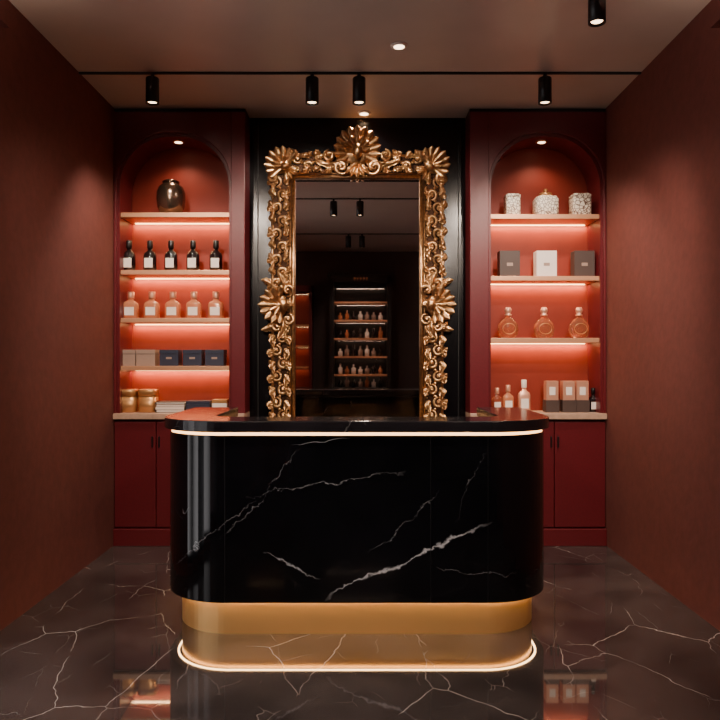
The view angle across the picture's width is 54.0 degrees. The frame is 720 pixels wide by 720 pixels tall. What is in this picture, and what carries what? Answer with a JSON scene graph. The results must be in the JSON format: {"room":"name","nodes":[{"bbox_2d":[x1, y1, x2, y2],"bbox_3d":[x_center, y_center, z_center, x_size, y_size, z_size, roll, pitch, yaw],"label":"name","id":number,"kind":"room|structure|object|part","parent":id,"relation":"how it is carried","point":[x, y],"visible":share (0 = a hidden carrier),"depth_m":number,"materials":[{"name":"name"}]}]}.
{"room":"shop","nodes":[
{"label":"shop","id":0,"kind":"room"},
{"bbox_2d":[0,0,114,630],"bbox_3d":[-1.875,-0.243,2.100,0.150,3.200,6.800,0,0,0],"label":"wall","id":1,"kind":"structure","parent":0,"point":[57,423],"depth_m":4.14,"materials":[{"name":"red paint"}]},
{"bbox_2d":[0,4,9,27],"bbox_3d":[-1.730,-1.608,1.030,0.139,0.070,4.640,0,0,0],"label":"trim","id":2,"kind":"structure","parent":1,"relation":"attached to","point":[4,14],"depth_m":3.31,"materials":[{"name":"red paint"}]},
{"bbox_2d":[250,118,464,416],"bbox_3d":[-0.018,-0.243,5.436,1.639,3.198,0.127,0,0,0],"label":"wall","id":3,"kind":"structure","parent":0,"point":[404,135],"depth_m":5.38,"materials":[{"name":"black"}]},
{"bbox_2d":[258,125,456,416],"bbox_3d":[-0.020,-0.413,5.282,1.480,2.670,0.185,0,0,0],"label":"ornate mirror","id":4,"kind":"object","parent":3,"relation":"attached to","point":[357,305],"visible":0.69,"depth_m":5.36,"materials":[{"name":"gold metal"}]},
{"bbox_2d":[295,179,418,416],"bbox_3d":[-0.020,-0.413,5.364,0.942,1.920,0.018,0,0,0],"label":"mirror glass","id":5,"kind":"object","parent":4,"relation":"attached to","point":[357,240],"depth_m":5.35,"materials":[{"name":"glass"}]},
{"bbox_2d":[0,546,719,719],"bbox_3d":[0.000,1.407,2.100,3.900,0.100,7.100,0,0,0],"label":"floor","id":6,"kind":"structure","parent":0,"point":[602,640],"depth_m":3.18,"materials":[{"name":"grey stone"}]},
{"bbox_2d":[113,109,249,545],"bbox_3d":[-1.319,-0.242,5.319,0.959,3.198,0.358,0,0,0],"label":"display cabinet","id":7,"kind":"object","parent":6,"relation":"on","point":[207,151],"visible":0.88,"depth_m":5.20,"materials":[{"name":"red paint"}]},
{"bbox_2d":[123,350,135,365],"bbox_3d":[-1.739,-0.017,5.310,0.141,0.120,0.122,0,0,0],"label":"gift box","id":8,"kind":"object","parent":7,"relation":"on","point":[129,356],"visible":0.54,"depth_m":5.25,"materials":[{"name":"beige cardboard"}]},
{"bbox_2d":[122,389,137,411],"bbox_3d":[-1.735,0.304,5.310,0.142,0.170,0.142,0,0,0],"label":"metal canister","id":9,"kind":"object","parent":7,"relation":"on","point":[129,396],"visible":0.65,"depth_m":5.24,"materials":[{"name":"gold metal"}]},
{"bbox_2d":[124,240,135,269],"bbox_3d":[-1.735,-0.779,5.309,0.098,0.233,0.081,0,0,0],"label":"perfume bottle","id":10,"kind":"object","parent":7,"relation":"on","point":[129,256],"visible":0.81,"depth_m":5.28,"materials":[{"name":"black glass"}]},
{"bbox_2d":[124,292,138,317],"bbox_3d":[-1.720,-0.411,5.309,0.113,0.203,0.093,0,0,0],"label":"bottle","id":11,"kind":"object","parent":7,"relation":"on","point":[131,307],"visible":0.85,"depth_m":5.27,"materials":[{"name":"orange glass"}]},
{"bbox_2d":[136,350,158,365],"bbox_3d":[-1.592,-0.017,5.310,0.141,0.120,0.122,0,0,0],"label":"gift box","id":12,"kind":"object","parent":7,"relation":"on","point":[143,357],"visible":0.97,"depth_m":5.25,"materials":[{"name":"beige cardboard"}]},
{"bbox_2d":[138,389,158,411],"bbox_3d":[-1.589,0.304,5.310,0.142,0.170,0.142,0,0,0],"label":"metal canister","id":13,"kind":"object","parent":7,"relation":"on","point":[147,398],"visible":0.91,"depth_m":5.25,"materials":[{"name":"gold metal"}]},
{"bbox_2d":[143,240,156,269],"bbox_3d":[-1.577,-0.779,5.309,0.098,0.233,0.081,0,0,0],"label":"perfume bottle","id":14,"kind":"object","parent":7,"relation":"on","point":[149,257],"visible":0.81,"depth_m":5.28,"materials":[{"name":"black glass"}]},
{"bbox_2d":[144,292,159,317],"bbox_3d":[-1.562,-0.411,5.309,0.113,0.203,0.093,0,0,0],"label":"bottle","id":15,"kind":"object","parent":7,"relation":"on","point":[151,307],"visible":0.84,"depth_m":5.27,"materials":[{"name":"orange glass"}]},
{"bbox_2d":[159,350,181,365],"bbox_3d":[-1.419,-0.017,5.310,0.141,0.120,0.122,0,0,0],"label":"gift box","id":16,"kind":"object","parent":7,"relation":"on","point":[167,357],"visible":1,"depth_m":5.25,"materials":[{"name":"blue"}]},
{"bbox_2d":[155,401,185,412],"bbox_3d":[-1.409,0.349,5.310,0.217,0.080,0.140,0,0,0],"label":"book stack","id":17,"kind":"object","parent":7,"relation":"on","point":[161,406],"visible":0.8,"depth_m":5.25,"materials":[{"name":"grey paper"}]},
{"bbox_2d":[156,179,185,212],"bbox_3d":[-1.419,-1.220,5.310,0.214,0.270,0.214,0,0,0],"label":"urn","id":18,"kind":"object","parent":7,"relation":"on","point":[170,195],"visible":0.88,"depth_m":5.23,"materials":[{"name":"black ceramic"}]},
{"bbox_2d":[164,240,177,269],"bbox_3d":[-1.419,-0.779,5.309,0.098,0.233,0.081,0,0,0],"label":"perfume bottle","id":19,"kind":"object","parent":7,"relation":"on","point":[170,257],"visible":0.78,"depth_m":5.28,"materials":[{"name":"black glass"}]},
{"bbox_2d":[165,292,180,317],"bbox_3d":[-1.405,-0.411,5.309,0.113,0.203,0.093,0,0,0],"label":"bottle","id":20,"kind":"object","parent":7,"relation":"on","point":[172,307],"visible":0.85,"depth_m":5.27,"materials":[{"name":"orange glass"}]},
{"bbox_2d":[121,366,228,370],"bbox_3d":[-1.361,0.063,5.335,0.800,0.038,0.269,0,0,0],"label":"shelf","id":21,"kind":"object","parent":7,"relation":"attached to","point":[123,368],"depth_m":5.20,"materials":[{"name":"beige wood"}]},
{"bbox_2d":[121,318,228,324],"bbox_3d":[-1.361,-0.290,5.335,0.800,0.038,0.269,0,0,0],"label":"shelf","id":22,"kind":"object","parent":7,"relation":"attached to","point":[124,321],"depth_m":5.20,"materials":[{"name":"beige wood"}]},
{"bbox_2d":[121,270,228,278],"bbox_3d":[-1.361,-0.643,5.335,0.800,0.038,0.269,0,0,0],"label":"shelf","id":23,"kind":"object","parent":7,"relation":"attached to","point":[125,274],"depth_m":5.20,"materials":[{"name":"beige wood"}]},
{"bbox_2d":[121,213,228,223],"bbox_3d":[-1.361,-1.066,5.335,0.800,0.038,0.269,0,0,0],"label":"shelf","id":24,"kind":"object","parent":7,"relation":"attached to","point":[126,218],"depth_m":5.25,"materials":[{"name":"beige wood"}]},
{"bbox_2d":[172,140,184,143],"bbox_3d":[-1.361,-1.634,5.300,0.090,0.008,0.090,0,0,0],"label":"recessed light","id":25,"kind":"object","parent":7,"relation":"attached to","point":[173,141],"depth_m":5.30,"materials":[{"name":"white metal"}]},
{"bbox_3d":[-1.319,-0.242,5.484,0.959,3.198,0.028,0,0,0],"label":"panel","id":26,"kind":"part","parent":7,"relation":"part of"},
{"bbox_2d":[186,240,199,269],"bbox_3d":[-1.254,-0.779,5.309,0.098,0.233,0.081,0,0,0],"label":"perfume bottle","id":27,"kind":"object","parent":7,"relation":"on","point":[192,257],"visible":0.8,"depth_m":5.28,"materials":[{"name":"black glass"}]},
{"bbox_2d":[183,350,204,365],"bbox_3d":[-1.247,-0.017,5.310,0.141,0.120,0.122,0,0,0],"label":"gift box","id":28,"kind":"object","parent":7,"relation":"on","point":[190,357],"visible":0.98,"depth_m":5.25,"materials":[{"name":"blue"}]},
{"bbox_2d":[186,292,201,317],"bbox_3d":[-1.247,-0.411,5.309,0.113,0.203,0.093,0,0,0],"label":"bottle","id":29,"kind":"object","parent":7,"relation":"on","point":[193,307],"visible":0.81,"depth_m":5.27,"materials":[{"name":"orange glass"}]},
{"bbox_2d":[186,400,211,409],"bbox_3d":[-1.202,0.347,5.310,0.175,0.085,0.142,0,0,0],"label":"gift box","id":30,"kind":"object","parent":7,"relation":"on","point":[190,404],"visible":0.64,"depth_m":5.24,"materials":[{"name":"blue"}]},
{"bbox_2d":[205,350,226,365],"bbox_3d":[-1.081,-0.017,5.310,0.141,0.120,0.122,0,0,0],"label":"gift box","id":31,"kind":"object","parent":7,"relation":"on","point":[212,357],"visible":1,"depth_m":5.25,"materials":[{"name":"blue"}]},
{"bbox_2d":[208,292,223,317],"bbox_3d":[-1.081,-0.411,5.309,0.113,0.203,0.093,0,0,0],"label":"bottle","id":32,"kind":"object","parent":7,"relation":"on","point":[215,307],"visible":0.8,"depth_m":5.27,"materials":[{"name":"orange glass"}]},
{"bbox_2d":[209,240,222,269],"bbox_3d":[-1.081,-0.779,5.309,0.098,0.233,0.081,0,0,0],"label":"perfume bottle","id":33,"kind":"object","parent":7,"relation":"on","point":[215,257],"visible":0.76,"depth_m":5.28,"materials":[{"name":"black glass"}]},
{"bbox_2d":[212,399,228,406],"bbox_3d":[-1.044,0.342,5.310,0.115,0.095,0.122,0,0,0],"label":"gift box","id":34,"kind":"object","parent":7,"relation":"on","point":[215,402],"visible":0.62,"depth_m":5.25,"materials":[{"name":"beige cardboard"}]},
{"bbox_2d":[165,407,548,633],"bbox_3d":[-0.016,0.826,3.920,2.030,1.062,1.000,0,0,0],"label":"reception counter","id":35,"kind":"object","parent":6,"relation":"on","point":[279,525],"depth_m":3.45,"materials":[{"name":"black stone"}]},
{"bbox_2d":[165,407,548,431],"bbox_3d":[-0.016,0.323,3.920,2.030,0.056,1.000,0,0,0],"label":"countertop","id":36,"kind":"structure","parent":35,"relation":"on","point":[197,419],"depth_m":3.43,"materials":[{"name":"black stone"}]},
{"bbox_2d":[465,109,606,545],"bbox_3d":[1.301,-0.242,5.319,0.996,3.198,0.358,0,0,0],"label":"display cabinet","id":37,"kind":"object","parent":6,"relation":"on","point":[524,152],"visible":0.84,"depth_m":5.20,"materials":[{"name":"red paint"}]},
{"bbox_2d":[492,388,501,406],"bbox_3d":[1.029,0.299,5.309,0.075,0.180,0.056,0,0,0],"label":"perfume bottle","id":38,"kind":"object","parent":37,"relation":"on","point":[496,400],"visible":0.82,"depth_m":5.29,"materials":[{"name":"orange glass"}]},
{"bbox_2d":[497,307,518,337],"bbox_3d":[1.112,-0.279,5.310,0.158,0.233,0.094,0,0,0],"label":"decanter","id":39,"kind":"object","parent":37,"relation":"on","point":[507,327],"visible":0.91,"depth_m":5.28,"materials":[{"name":"orange glass"}]},
{"bbox_2d":[502,385,513,406],"bbox_3d":[1.112,0.288,5.309,0.083,0.203,0.061,0,0,0],"label":"perfume bottle","id":40,"kind":"object","parent":37,"relation":"on","point":[507,399],"visible":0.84,"depth_m":5.28,"materials":[{"name":"orange glass"}]},
{"bbox_2d":[497,251,519,275],"bbox_3d":[1.115,-0.716,5.309,0.150,0.195,0.102,0,0,0],"label":"box","id":41,"kind":"object","parent":37,"relation":"on","point":[508,262],"visible":0.8,"depth_m":5.26,"materials":[{"name":"grey"}]},
{"bbox_2d":[504,193,520,213],"bbox_3d":[1.142,-1.156,5.310,0.115,0.165,0.115,0,0,0],"label":"ceramic jar","id":42,"kind":"object","parent":37,"relation":"on","point":[512,200],"visible":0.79,"depth_m":5.25,"materials":[{"name":"white ceramic"}]},
{"bbox_2d":[518,380,529,409],"bbox_3d":[1.232,0.269,5.309,0.090,0.240,0.066,0,0,0],"label":"perfume bottle","id":43,"kind":"object","parent":37,"relation":"on","point":[523,395],"visible":0.83,"depth_m":5.28,"materials":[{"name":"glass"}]},
{"bbox_3d":[1.301,-0.242,5.484,0.996,3.198,0.028,0,0,0],"label":"panel","id":44,"kind":"part","parent":37,"relation":"part of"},
{"bbox_2d":[535,140,547,143],"bbox_3d":[1.361,-1.634,5.300,0.090,0.008,0.090,0,0,0],"label":"recessed light","id":45,"kind":"object","parent":37,"relation":"attached to","point":[536,141],"depth_m":5.30,"materials":[{"name":"white metal"}]},
{"bbox_2d":[533,307,554,337],"bbox_3d":[1.382,-0.279,5.310,0.158,0.233,0.094,0,0,0],"label":"decanter","id":46,"kind":"object","parent":37,"relation":"on","point":[543,327],"visible":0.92,"depth_m":5.28,"materials":[{"name":"orange glass"}]},
{"bbox_2d":[533,251,556,275],"bbox_3d":[1.389,-0.716,5.309,0.150,0.195,0.102,0,0,0],"label":"box","id":47,"kind":"object","parent":37,"relation":"on","point":[544,262],"visible":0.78,"depth_m":5.26,"materials":[{"name":"beige cardboard"}]},
{"bbox_2d":[491,338,598,343],"bbox_3d":[1.361,-0.143,5.335,0.800,0.038,0.269,0,0,0],"label":"shelf","id":48,"kind":"object","parent":37,"relation":"attached to","point":[493,340],"depth_m":5.20,"materials":[{"name":"beige wood"}]},
{"bbox_2d":[491,276,598,284],"bbox_3d":[1.361,-0.599,5.335,0.800,0.038,0.269,0,0,0],"label":"shelf","id":49,"kind":"object","parent":37,"relation":"attached to","point":[495,280],"depth_m":5.20,"materials":[{"name":"beige wood"}]},
{"bbox_2d":[491,214,598,225],"bbox_3d":[1.361,-1.054,5.335,0.800,0.038,0.269,0,0,0],"label":"shelf","id":50,"kind":"object","parent":37,"relation":"attached to","point":[496,219],"depth_m":5.23,"materials":[{"name":"beige wood"}]},
{"bbox_2d":[532,189,558,213],"bbox_3d":[1.393,-1.179,5.310,0.176,0.210,0.176,0,0,0],"label":"ceramic jar","id":51,"kind":"object","parent":37,"relation":"on","point":[545,203],"visible":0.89,"depth_m":5.23,"materials":[{"name":"white ceramic"}]},
{"bbox_2d":[543,381,558,411],"bbox_3d":[1.435,0.273,5.310,0.099,0.233,0.100,0,0,0],"label":"box","id":52,"kind":"object","parent":37,"relation":"on","point":[550,401],"visible":1,"depth_m":5.27,"materials":[{"name":"grey cardboard"}]},
{"bbox_2d":[559,381,575,411],"bbox_3d":[1.558,0.273,5.310,0.099,0.233,0.100,0,0,0],"label":"box","id":53,"kind":"object","parent":37,"relation":"on","point":[567,402],"visible":1,"depth_m":5.27,"materials":[{"name":"grey cardboard"}]},
{"bbox_2d":[568,307,589,337],"bbox_3d":[1.645,-0.279,5.310,0.158,0.233,0.094,0,0,0],"label":"decanter","id":54,"kind":"object","parent":37,"relation":"on","point":[578,327],"visible":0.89,"depth_m":5.28,"materials":[{"name":"orange glass"}]},
{"bbox_2d":[569,193,591,213],"bbox_3d":[1.652,-1.156,5.310,0.146,0.165,0.146,0,0,0],"label":"ceramic jar","id":55,"kind":"object","parent":37,"relation":"on","point":[579,203],"visible":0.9,"depth_m":5.24,"materials":[{"name":"white ceramic"}]},
{"bbox_2d":[575,381,589,411],"bbox_3d":[1.660,0.273,5.310,0.099,0.233,0.100,0,0,0],"label":"box","id":56,"kind":"object","parent":37,"relation":"on","point":[581,387],"visible":0.9,"depth_m":5.27,"materials":[{"name":"grey cardboard"}]},
{"bbox_2d":[571,251,594,275],"bbox_3d":[1.671,-0.716,5.309,0.150,0.195,0.102,0,0,0],"label":"box","id":57,"kind":"object","parent":37,"relation":"on","point":[582,262],"visible":0.78,"depth_m":5.26,"materials":[{"name":"grey"}]},
{"bbox_2d":[589,388,595,411],"bbox_3d":[1.750,0.299,5.309,0.068,0.180,0.057,0,0,0],"label":"perfume bottle","id":58,"kind":"object","parent":37,"relation":"on","point":[592,398],"visible":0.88,"depth_m":5.29,"materials":[{"name":"black glass"}]},
{"bbox_2d":[9,0,710,117],"bbox_3d":[0.000,-1.893,2.100,3.900,0.100,7.100,0,0,0],"label":"ceiling","id":59,"kind":"structure","parent":0,"point":[92,35],"depth_m":4.18,"materials":[{"name":"brown paint"}]},
{"bbox_2d":[146,74,158,105],"bbox_3d":[-1.330,-1.737,4.530,0.084,0.188,0.084,0,0,0],"label":"track spotlight","id":60,"kind":"object","parent":59,"relation":"hanging from","point":[152,82],"visible":1,"depth_m":4.50,"materials":[{"name":"black metal"}]},
{"bbox_2d":[306,74,318,105],"bbox_3d":[-0.307,-1.737,4.530,0.084,0.188,0.084,0,0,0],"label":"track spotlight","id":61,"kind":"object","parent":59,"relation":"hanging from","point":[312,82],"visible":1,"depth_m":4.50,"materials":[{"name":"black metal"}]},
{"bbox_2d":[353,74,365,105],"bbox_3d":[-0.006,-1.737,4.530,0.084,0.188,0.084,0,0,0],"label":"track spotlight","id":62,"kind":"object","parent":59,"relation":"hanging from","point":[359,82],"visible":1,"depth_m":4.50,"materials":[{"name":"black metal"}]},
{"bbox_2d":[79,72,640,74],"bbox_3d":[0.000,-1.837,4.530,3.598,0.011,0.018,0,0,0],"label":"ceiling track","id":63,"kind":"object","parent":59,"relation":"attached to","point":[80,73],"depth_m":4.52,"materials":[{"name":"black metal"}]},
{"bbox_2d":[357,110,370,115],"bbox_3d":[0.030,-1.837,5.270,0.100,0.010,0.100,0,0,0],"label":"recessed light","id":64,"kind":"object","parent":59,"relation":"in","point":[363,112],"visible":1,"depth_m":5.25,"materials":[{"name":"beige"}]},
{"bbox_2d":[391,41,407,49],"bbox_3d":[0.229,-1.837,4.140,0.100,0.010,0.100,0,0,0],"label":"recessed light","id":65,"kind":"object","parent":59,"relation":"in","point":[399,45],"visible":1,"depth_m":4.13,"materials":[{"name":"beige"}]},
{"bbox_2d":[538,73,551,105],"bbox_3d":[1.185,-1.737,4.530,0.084,0.188,0.084,0,0,0],"label":"track spotlight","id":66,"kind":"object","parent":59,"relation":"hanging from","point":[544,82],"visible":1,"depth_m":4.50,"materials":[{"name":"black metal"}]},
{"bbox_2d":[588,0,605,26],"bbox_3d":[1.156,-1.737,3.450,0.084,0.188,0.084,0,0,0],"label":"track spotlight","id":67,"kind":"object","parent":59,"relation":"hanging from","point":[596,8],"visible":1,"depth_m":3.42,"materials":[{"name":"black metal"}]},
{"bbox_2d":[605,0,719,630],"bbox_3d":[1.875,-0.243,2.100,0.150,3.200,6.800,0,0,0],"label":"wall","id":68,"kind":"structure","parent":0,"point":[662,423],"depth_m":4.11,"materials":[{"name":"red paint"}]},
{"bbox_2d":[710,4,719,27],"bbox_3d":[1.730,-1.608,1.030,0.139,0.070,4.640,0,0,0],"label":"trim","id":69,"kind":"structure","parent":68,"relation":"attached to","point":[715,14],"depth_m":3.31,"materials":[{"name":"red paint"}]}
]}

